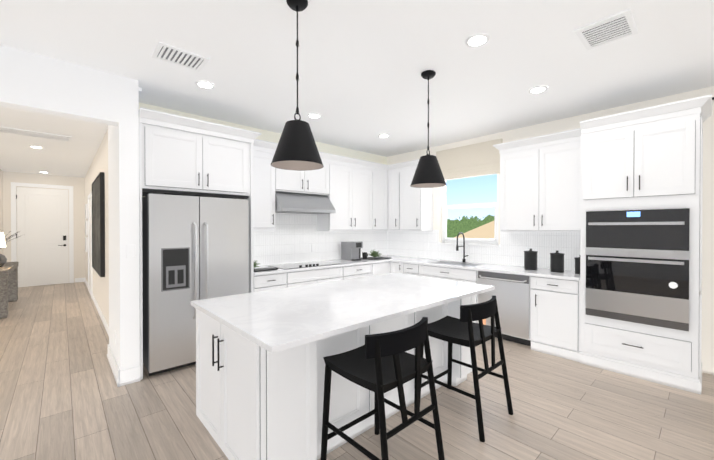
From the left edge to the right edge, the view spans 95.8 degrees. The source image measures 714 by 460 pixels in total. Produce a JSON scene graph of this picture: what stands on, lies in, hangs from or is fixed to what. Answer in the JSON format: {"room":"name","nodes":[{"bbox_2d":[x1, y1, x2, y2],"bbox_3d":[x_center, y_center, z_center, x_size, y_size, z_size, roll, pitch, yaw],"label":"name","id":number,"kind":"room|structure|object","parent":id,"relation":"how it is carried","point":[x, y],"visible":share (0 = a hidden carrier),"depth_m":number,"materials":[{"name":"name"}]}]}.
{"room":"kitchen","nodes":[
{"label":"kitchen","id":0,"kind":"room"},
{"bbox_2d":[0,169,3,254],"bbox_3d":[-5.957,0.017,4.902,0.120,2.800,7.690,0,0,-43],"label":"wall","id":1,"kind":"structure","parent":0,"point":[1,172],"depth_m":7.52,"materials":[{"name":"beige paint"}]},
{"bbox_2d":[4,171,83,282],"bbox_3d":[-7.919,-0.004,8.238,1.440,2.800,0.120,0,0,-43],"label":"wall","id":2,"kind":"structure","parent":0,"point":[82,189],"depth_m":8.43,"materials":[{"name":"beige paint"}]},
{"bbox_2d":[16,187,68,286],"bbox_3d":[-7.882,0.174,8.109,0.942,2.435,0.098,0,0,-43],"label":"front door","id":3,"kind":"structure","parent":2,"relation":"in","point":[42,242],"depth_m":8.10,"materials":[{"name":"white wood"}]},
{"bbox_2d":[11,182,73,282],"bbox_3d":[-7.908,0.122,8.147,1.130,2.550,0.029,0,0,-43],"label":"door frame","id":4,"kind":"structure","parent":2,"relation":"attached to","point":[14,241],"depth_m":8.15,"materials":[{"name":"white wood"}]},
{"bbox_2d":[0,45,118,125],"bbox_3d":[-3.958,0.019,1.415,4.710,2.840,0.150,0,0,-43],"label":"wall","id":5,"kind":"structure","parent":0,"point":[32,82],"depth_m":2.67,"materials":[{"name":"white paint"}]},
{"bbox_2d":[0,87,141,177],"bbox_3d":[-5.423,-1.404,5.443,1.810,0.035,7.780,0,0,-43],"label":"ceiling","id":6,"kind":"structure","parent":0,"point":[75,156],"depth_m":5.23,"materials":[{"name":"white paint"}]},
{"bbox_2d":[0,126,71,141],"bbox_3d":[-4.645,-1.375,4.617,0.840,0.011,0.350,0,0,-43],"label":"ceiling vent","id":7,"kind":"object","parent":6,"relation":"in","point":[8,130],"depth_m":4.63,"materials":[{"name":"white"}]},
{"bbox_2d":[84,129,108,325],"bbox_3d":[-5.034,0.008,6.278,0.120,2.800,6.910,0,0,-43],"label":"wall","id":8,"kind":"structure","parent":0,"point":[99,164],"depth_m":5.08,"materials":[{"name":"beige paint"}]},
{"bbox_2d":[85,237,87,251],"bbox_3d":[-6.627,0.348,7.899,0.034,0.350,0.380,0,0,-43],"label":"picture","id":9,"kind":"object","parent":8,"relation":"attached to","point":[86,238],"depth_m":7.77,"materials":[{"name":"white"}]},
{"bbox_2d":[85,221,87,234],"bbox_3d":[-6.627,-0.052,7.897,0.034,0.350,0.380,0,0,-43],"label":"picture","id":10,"kind":"object","parent":8,"relation":"attached to","point":[86,229],"depth_m":7.77,"materials":[{"name":"white"}]},
{"bbox_2d":[85,204,87,218],"bbox_3d":[-6.627,-0.452,7.894,0.034,0.350,0.380,0,0,-43],"label":"picture","id":11,"kind":"object","parent":8,"relation":"attached to","point":[86,209],"depth_m":7.77,"materials":[{"name":"white"}]},
{"bbox_2d":[88,192,92,298],"bbox_3d":[-5.810,0.314,7.021,0.019,2.180,1.110,0,0,-43],"label":"door frame","id":12,"kind":"structure","parent":8,"relation":"attached to","point":[90,269],"depth_m":7.03,"materials":[{"name":"white wood"}]},
{"bbox_2d":[92,172,104,276],"bbox_3d":[-4.291,-0.081,5.337,0.053,1.530,1.720,0,0,-43],"label":"painting","id":13,"kind":"object","parent":8,"relation":"attached to","point":[98,224],"visible":1,"depth_m":4.98,"materials":[{"name":"black"}]},
{"bbox_2d":[108,76,139,370],"bbox_3d":[-2.432,0.007,3.346,0.150,2.840,0.930,0,0,-43],"label":"wall","id":14,"kind":"structure","parent":0,"point":[123,197],"depth_m":3.02,"materials":[{"name":"white paint"}]},
{"bbox_2d":[84,278,139,386],"bbox_3d":[-4.727,1.341,5.841,0.174,0.140,7.742,0,0,-43],"label":"baseboard","id":15,"kind":"structure","parent":14,"relation":"attached to","point":[126,376],"depth_m":3.05,"materials":[{"name":"white"}]},
{"bbox_2d":[139,102,386,262],"bbox_3d":[-0.933,-0.004,5.026,4.330,2.840,0.120,0,0,-43],"label":"wall","id":16,"kind":"structure","parent":0,"point":[269,136],"depth_m":4.69,"materials":[{"name":"beige paint"}]},
{"bbox_2d":[139,115,210,196],"bbox_3d":[-2.034,-0.740,3.507,0.607,0.670,0.617,0,0,-43],"label":"upper cabinet","id":17,"kind":"object","parent":16,"relation":"attached to","point":[175,158],"depth_m":3.27,"materials":[{"name":"white wood"}]},
{"bbox_2d":[199,131,250,198],"bbox_3d":[-1.680,-0.742,3.832,0.599,0.670,0.617,0,0,-43],"label":"upper cabinet","id":18,"kind":"object","parent":16,"relation":"attached to","point":[230,154],"depth_m":3.65,"materials":[{"name":"white wood"}]},
{"bbox_2d":[247,143,278,230],"bbox_3d":[-1.369,-0.529,4.306,0.440,1.101,0.342,0,0,-43],"label":"upper cabinet","id":19,"kind":"object","parent":16,"relation":"attached to","point":[264,177],"depth_m":4.21,"materials":[{"name":"white wood"}]},
{"bbox_2d":[279,169,310,193],"bbox_3d":[-1.016,-0.807,4.627,0.516,0.550,0.342,0,0,-43],"label":"upper cabinet","id":20,"kind":"object","parent":16,"relation":"attached to","point":[291,181],"depth_m":4.54,"materials":[{"name":"white wood"}]},
{"bbox_2d":[275,191,335,213],"bbox_3d":[-0.818,-0.387,4.706,0.902,0.279,0.496,0,0,-43],"label":"range hood","id":21,"kind":"object","parent":16,"relation":"attached to","point":[296,203],"visible":0.71,"depth_m":4.55,"materials":[{"name":"silver metal"}]},
{"bbox_2d":[254,213,385,265],"bbox_3d":[-0.536,-0.008,5.303,3.000,1.015,0.007,0,0,-43],"label":"tile backsplash","id":22,"kind":"structure","parent":16,"relation":"attached to","point":[293,237],"depth_m":5.01,"materials":[{"name":"white tile"}]},
{"bbox_2d":[311,244,314,251],"bbox_3d":[-0.697,0.285,5.147,0.070,0.116,0.006,0,0,-43],"label":"outlet","id":23,"kind":"object","parent":22,"relation":"attached to","point":[312,245],"depth_m":5.13,"materials":[{"name":"white plastic"}]},
{"bbox_2d":[311,155,330,194],"bbox_3d":[-0.726,-0.809,4.893,0.516,0.550,0.342,0,0,-43],"label":"upper cabinet","id":24,"kind":"object","parent":16,"relation":"attached to","point":[320,178],"depth_m":4.86,"materials":[{"name":"white wood"}]},
{"bbox_2d":[317,159,354,230],"bbox_3d":[-0.342,-0.535,5.247,0.526,1.101,0.342,0,0,-43],"label":"upper cabinet","id":25,"kind":"object","parent":16,"relation":"attached to","point":[342,197],"depth_m":5.12,"materials":[{"name":"white wood"}]},
{"bbox_2d":[355,163,370,230],"bbox_3d":[-0.021,-0.537,5.542,0.589,1.101,0.342,0,0,-43],"label":"upper cabinet","id":26,"kind":"object","parent":16,"relation":"attached to","point":[362,172],"depth_m":5.43,"materials":[{"name":"white wood"}]},
{"bbox_2d":[371,163,386,230],"bbox_3d":[0.301,-0.539,5.788,0.470,1.101,0.415,0,0,-43],"label":"upper cabinet","id":27,"kind":"object","parent":16,"relation":"attached to","point":[378,174],"depth_m":5.69,"materials":[{"name":"white wood"}]},
{"bbox_2d":[0,282,713,459],"bbox_3d":[-1.430,1.447,4.090,12.040,0.050,15.400,0,0,-43],"label":"floor","id":28,"kind":"structure","parent":0,"point":[63,396],"depth_m":2.56,"materials":[{"name":"brown wood"}]},
{"bbox_2d":[0,262,18,318],"bbox_3d":[-6.366,1.027,5.734,0.368,0.770,1.820,0,0,-43],"label":"console table","id":29,"kind":"object","parent":28,"relation":"on","point":[8,281],"visible":1,"depth_m":5.40,"materials":[{"name":"brown wood"}]},
{"bbox_2d":[0,233,5,246],"bbox_3d":[-5.945,0.344,5.261,0.300,0.600,0.300,0,0,-43],"label":"table lamp","id":30,"kind":"object","parent":29,"relation":"on","point":[2,241],"visible":1,"depth_m":5.29,"materials":[{"name":"white fabric"}]},
{"bbox_2d":[0,232,24,266],"bbox_3d":[-6.112,0.325,5.592,0.462,0.634,0.686,0,0,-43],"label":"vase","id":31,"kind":"object","parent":29,"relation":"on","point":[3,259],"visible":0.81,"depth_m":5.55,"materials":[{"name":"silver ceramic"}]},
{"bbox_2d":[142,192,248,375],"bbox_3d":[-1.800,0.526,3.600,0.980,1.788,0.693,0,0,-43],"label":"refrigerator","id":32,"kind":"object","parent":28,"relation":"on","point":[194,248],"visible":0.83,"depth_m":3.27,"materials":[{"name":"silver metal"}]},
{"bbox_2d":[254,272,293,291],"bbox_3d":[-1.245,0.979,4.241,0.515,0.884,0.617,0,0,-43],"label":"base cabinet","id":33,"kind":"object","parent":28,"relation":"on","point":[279,280],"depth_m":4.02,"materials":[{"name":"white wood"}]},
{"bbox_2d":[294,268,349,285],"bbox_3d":[-0.759,0.976,4.687,1.076,0.884,0.617,0,0,-43],"label":"base cabinet","id":34,"kind":"object","parent":28,"relation":"on","point":[316,275],"depth_m":4.50,"materials":[{"name":"white wood"}]},
{"bbox_2d":[254,256,405,275],"bbox_3d":[-0.309,0.516,5.081,3.036,0.030,0.643,0,0,-43],"label":"countertop","id":35,"kind":"structure","parent":34,"relation":"on","point":[345,263],"depth_m":4.66,"materials":[{"name":"white stone"}]},
{"bbox_2d":[254,260,278,271],"bbox_3d":[-1.262,0.441,4.177,0.385,0.132,0.430,0,0,-43],"label":"tray","id":36,"kind":"object","parent":35,"relation":"on","point":[261,269],"visible":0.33,"depth_m":4.10,"materials":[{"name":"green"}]},
{"bbox_2d":[266,260,341,267],"bbox_3d":[-0.765,0.490,4.654,0.910,0.029,0.510,0,0,-43],"label":"cooktop","id":37,"kind":"object","parent":35,"relation":"in","point":[314,264],"depth_m":4.66,"materials":[{"name":"white glass"}]},
{"bbox_2d":[341,241,362,260],"bbox_3d":[-0.061,0.344,5.405,0.245,0.310,0.345,0,0,-43],"label":"coffee maker","id":38,"kind":"object","parent":35,"relation":"on","point":[350,251],"visible":1,"depth_m":5.32,"materials":[{"name":"grey plastic"}]},
{"bbox_2d":[361,250,390,259],"bbox_3d":[0.329,0.415,5.631,0.475,0.164,0.301,0,0,-43],"label":"tray","id":39,"kind":"object","parent":35,"relation":"on","point":[374,254],"visible":1,"depth_m":5.59,"materials":[{"name":"black"}]},
{"bbox_2d":[191,297,474,459],"bbox_3d":[-0.029,0.989,2.683,2.223,0.884,1.004,0,0,-43],"label":"kitchen island","id":40,"kind":"object","parent":28,"relation":"on","point":[260,369],"depth_m":1.90,"materials":[{"name":"white wood"}]},
{"bbox_2d":[191,273,494,352],"bbox_3d":[0.026,0.532,2.659,2.240,0.030,1.230,0,0,-43],"label":"island countertop","id":41,"kind":"structure","parent":40,"relation":"on","point":[277,320],"depth_m":2.22,"materials":[{"name":"white stone"}]},
{"bbox_2d":[350,264,373,278],"bbox_3d":[-0.209,0.973,5.192,0.690,0.884,0.617,0,0,-43],"label":"base cabinet","id":42,"kind":"object","parent":28,"relation":"on","point":[356,270],"depth_m":5.03,"materials":[{"name":"white wood"}]},
{"bbox_2d":[374,260,389,274],"bbox_3d":[0.171,0.970,5.542,0.483,0.884,0.617,0,0,-43],"label":"base cabinet","id":43,"kind":"object","parent":28,"relation":"on","point":[378,268],"depth_m":5.35,"materials":[{"name":"white wood"}]},
{"bbox_2d":[321,317,444,459],"bbox_3d":[0.150,0.989,1.914,0.530,0.899,0.576,0,0,-43],"label":"counter stool","id":44,"kind":"object","parent":28,"relation":"on","point":[379,365],"visible":0.98,"depth_m":1.82,"materials":[{"name":"black wood"}]},
{"bbox_2d":[390,260,397,272],"bbox_3d":[0.897,0.970,5.560,0.613,0.884,0.378,0,0,-43],"label":"base cabinet","id":45,"kind":"object","parent":28,"relation":"on","point":[393,267],"depth_m":5.42,"materials":[{"name":"white wood"}]},
{"bbox_2d":[398,264,413,274],"bbox_3d":[1.081,0.972,5.360,0.613,0.884,0.436,0,0,-43],"label":"base cabinet","id":46,"kind":"object","parent":28,"relation":"on","point":[408,269],"depth_m":5.22,"materials":[{"name":"white wood"}]},
{"bbox_2d":[414,264,469,282],"bbox_3d":[1.486,0.974,4.918,0.613,0.884,1.035,0,0,-43],"label":"base cabinet","id":47,"kind":"object","parent":28,"relation":"on","point":[425,270],"depth_m":4.72,"materials":[{"name":"white wood"}]},
{"bbox_2d":[420,295,512,441],"bbox_3d":[0.843,0.985,2.550,0.530,0.899,0.576,0,0,-43],"label":"counter stool","id":48,"kind":"object","parent":28,"relation":"on","point":[464,330],"visible":0.83,"depth_m":2.44,"materials":[{"name":"black wood"}]},
{"bbox_2d":[470,268,525,344],"bbox_3d":[2.058,0.978,4.295,0.613,0.884,0.806,0,0,-43],"label":"dishwasher","id":49,"kind":"object","parent":28,"relation":"on","point":[509,291],"depth_m":4.05,"materials":[{"name":"silver metal"}]},
{"bbox_2d":[526,276,579,361],"bbox_3d":[2.452,0.981,3.865,0.613,0.884,0.502,0,0,-43],"label":"base cabinet","id":50,"kind":"object","parent":28,"relation":"on","point":[538,309],"depth_m":3.66,"materials":[{"name":"white wood"}]},
{"bbox_2d":[394,257,579,279],"bbox_3d":[1.701,0.519,4.664,0.638,0.030,2.690,0,0,-43],"label":"countertop","id":51,"kind":"structure","parent":50,"relation":"on","point":[514,270],"depth_m":4.35,"materials":[{"name":"white stone"}]},
{"bbox_2d":[524,248,537,269],"bbox_3d":[2.232,0.372,4.146,0.157,0.270,0.157,0,0,41],"label":"canister","id":52,"kind":"object","parent":51,"relation":"on","point":[530,257],"depth_m":4.08,"materials":[{"name":"black ceramic"}]},
{"bbox_2d":[550,250,564,272],"bbox_3d":[2.434,0.378,3.925,0.151,0.260,0.151,0,0,41],"label":"canister","id":53,"kind":"object","parent":51,"relation":"on","point":[556,260],"depth_m":3.87,"materials":[{"name":"black"}]},
{"bbox_2d":[574,255,579,273],"bbox_3d":[2.611,0.399,3.761,0.127,0.220,0.127,0,0,23],"label":"canister","id":54,"kind":"object","parent":51,"relation":"on","point":[577,259],"depth_m":3.74,"materials":[{"name":"black"}]},
{"bbox_2d":[579,94,711,394],"bbox_3d":[2.915,0.141,3.297,0.698,2.573,0.943,0,0,-43],"label":"tall cabinet","id":55,"kind":"object","parent":28,"relation":"on","point":[641,246],"visible":1,"depth_m":3.07,"materials":[{"name":"white wood"}]},
{"bbox_2d":[0,0,713,156],"bbox_3d":[-0.001,-1.445,0.444,9.240,0.100,8.120,0,0,-43],"label":"ceiling","id":56,"kind":"structure","parent":0,"point":[363,65],"depth_m":2.63,"materials":[{"name":"white paint"}]},
{"bbox_2d":[151,41,209,71],"bbox_3d":[-1.436,-1.402,2.629,0.360,0.011,0.280,0,0,-43],"label":"ceiling vent","id":57,"kind":"object","parent":56,"relation":"in","point":[165,52],"depth_m":2.61,"materials":[{"name":"white metal"}]},
{"bbox_2d":[195,80,214,88],"bbox_3d":[-1.471,-1.407,3.126,0.169,0.009,0.169,0,0,41],"label":"recessed light","id":58,"kind":"object","parent":56,"relation":"in","point":[201,83],"depth_m":3.11,"materials":[{"name":"white"}]},
{"bbox_2d":[271,0,323,170],"bbox_3d":[-0.366,-0.899,1.984,0.320,1.010,0.320,0,0,-43],"label":"pendant light","id":59,"kind":"object","parent":56,"relation":"hanging from","point":[296,149],"visible":1,"depth_m":1.91,"materials":[{"name":"black metal"}]},
{"bbox_2d":[307,113,320,117],"bbox_3d":[-0.528,-1.412,3.991,0.169,0.009,0.169,0,0,41],"label":"recessed light","id":60,"kind":"object","parent":56,"relation":"in","point":[312,115],"depth_m":3.97,"materials":[{"name":"white"}]},
{"bbox_2d":[378,134,389,136],"bbox_3d":[0.408,-1.418,4.850,0.169,0.009,0.169,0,0,41],"label":"recessed light","id":61,"kind":"object","parent":56,"relation":"in","point":[381,135],"depth_m":4.83,"materials":[{"name":"white plastic"}]},
{"bbox_2d":[410,70,445,187],"bbox_3d":[0.643,-0.905,2.911,0.320,1.010,0.320,0,0,-43],"label":"pendant light","id":62,"kind":"object","parent":56,"relation":"hanging from","point":[428,173],"visible":1,"depth_m":2.84,"materials":[{"name":"black metal"}]},
{"bbox_2d":[465,33,489,46],"bbox_3d":[0.890,-1.402,2.387,0.169,0.009,0.169,0,0,23],"label":"recessed light","id":63,"kind":"object","parent":56,"relation":"in","point":[478,39],"depth_m":2.38,"materials":[{"name":"white"}]},
{"bbox_2d":[529,86,547,93],"bbox_3d":[1.818,-1.407,3.239,0.169,0.009,0.169,0,0,8],"label":"recessed light","id":64,"kind":"object","parent":56,"relation":"in","point":[538,89],"depth_m":3.22,"materials":[{"name":"white"}]},
{"bbox_2d":[574,9,637,50],"bbox_3d":[1.762,-1.400,2.279,0.360,0.011,0.300,0,0,-43],"label":"ceiling vent","id":65,"kind":"object","parent":56,"relation":"in","point":[612,28],"depth_m":2.26,"materials":[{"name":"white metal"}]},
{"bbox_2d":[387,86,713,374],"bbox_3d":[3.352,0.006,3.448,0.150,2.840,8.000,0,0,-43],"label":"wall","id":66,"kind":"structure","parent":0,"point":[572,123],"depth_m":3.23,"materials":[{"name":"white paint"}]},
{"bbox_2d":[387,167,402,230],"bbox_3d":[0.770,-0.539,5.823,0.430,1.101,0.353,0,0,-43],"label":"upper cabinet","id":67,"kind":"object","parent":66,"relation":"attached to","point":[394,174],"depth_m":5.73,"materials":[{"name":"white wood"}]},
{"bbox_2d":[403,163,432,230],"bbox_3d":[1.003,-0.538,5.624,0.357,1.101,0.528,0,0,-43],"label":"upper cabinet","id":68,"kind":"object","parent":66,"relation":"attached to","point":[417,202],"depth_m":5.46,"materials":[{"name":"white wood"}]},
{"bbox_2d":[438,174,499,246],"bbox_3d":[1.767,-0.389,5.113,0.130,1.270,1.040,0,0,-43],"label":"window","id":69,"kind":"structure","parent":66,"relation":"in","point":[472,241],"depth_m":5.10,"materials":[{"name":"white"}]},
{"bbox_2d":[436,139,502,179],"bbox_3d":[1.716,-1.074,5.061,0.068,0.500,1.100,0,0,-43],"label":"roman shade","id":70,"kind":"object","parent":66,"relation":"attached to","point":[477,159],"visible":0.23,"depth_m":4.99,"materials":[{"name":"beige fabric"}]},
{"bbox_2d":[386,230,579,270],"bbox_3d":[1.718,0.248,5.112,0.008,0.505,3.339,0,0,-43],"label":"tile backsplash","id":71,"kind":"structure","parent":66,"relation":"attached to","point":[398,243],"depth_m":4.70,"materials":[{"name":"white tile"}]},
{"bbox_2d":[521,247,526,254],"bbox_3d":[2.308,0.290,4.459,0.006,0.116,0.070,0,0,-43],"label":"outlet","id":72,"kind":"object","parent":71,"relation":"attached to","point":[523,249],"depth_m":4.46,"materials":[{"name":"white plastic"}]},
{"bbox_2d":[499,143,530,230],"bbox_3d":[2.240,-0.529,4.276,0.357,1.101,0.551,0,0,-43],"label":"upper cabinet","id":73,"kind":"object","parent":66,"relation":"attached to","point":[515,162],"depth_m":4.21,"materials":[{"name":"white wood"}]},
{"bbox_2d":[531,135,580,231],"bbox_3d":[2.530,-0.527,3.960,0.357,1.101,0.551,0,0,-43],"label":"upper cabinet","id":74,"kind":"object","parent":66,"relation":"attached to","point":[540,183],"depth_m":3.86,"materials":[{"name":"white wood"}]},
{"label":"outside","id":75,"kind":"structure","parent":0,"visible":0},
{"bbox_2d":[446,174,496,238],"bbox_3d":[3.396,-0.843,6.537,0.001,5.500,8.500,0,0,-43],"label":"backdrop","id":76,"kind":"structure","parent":75,"point":[477,222],"depth_m":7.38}
]}

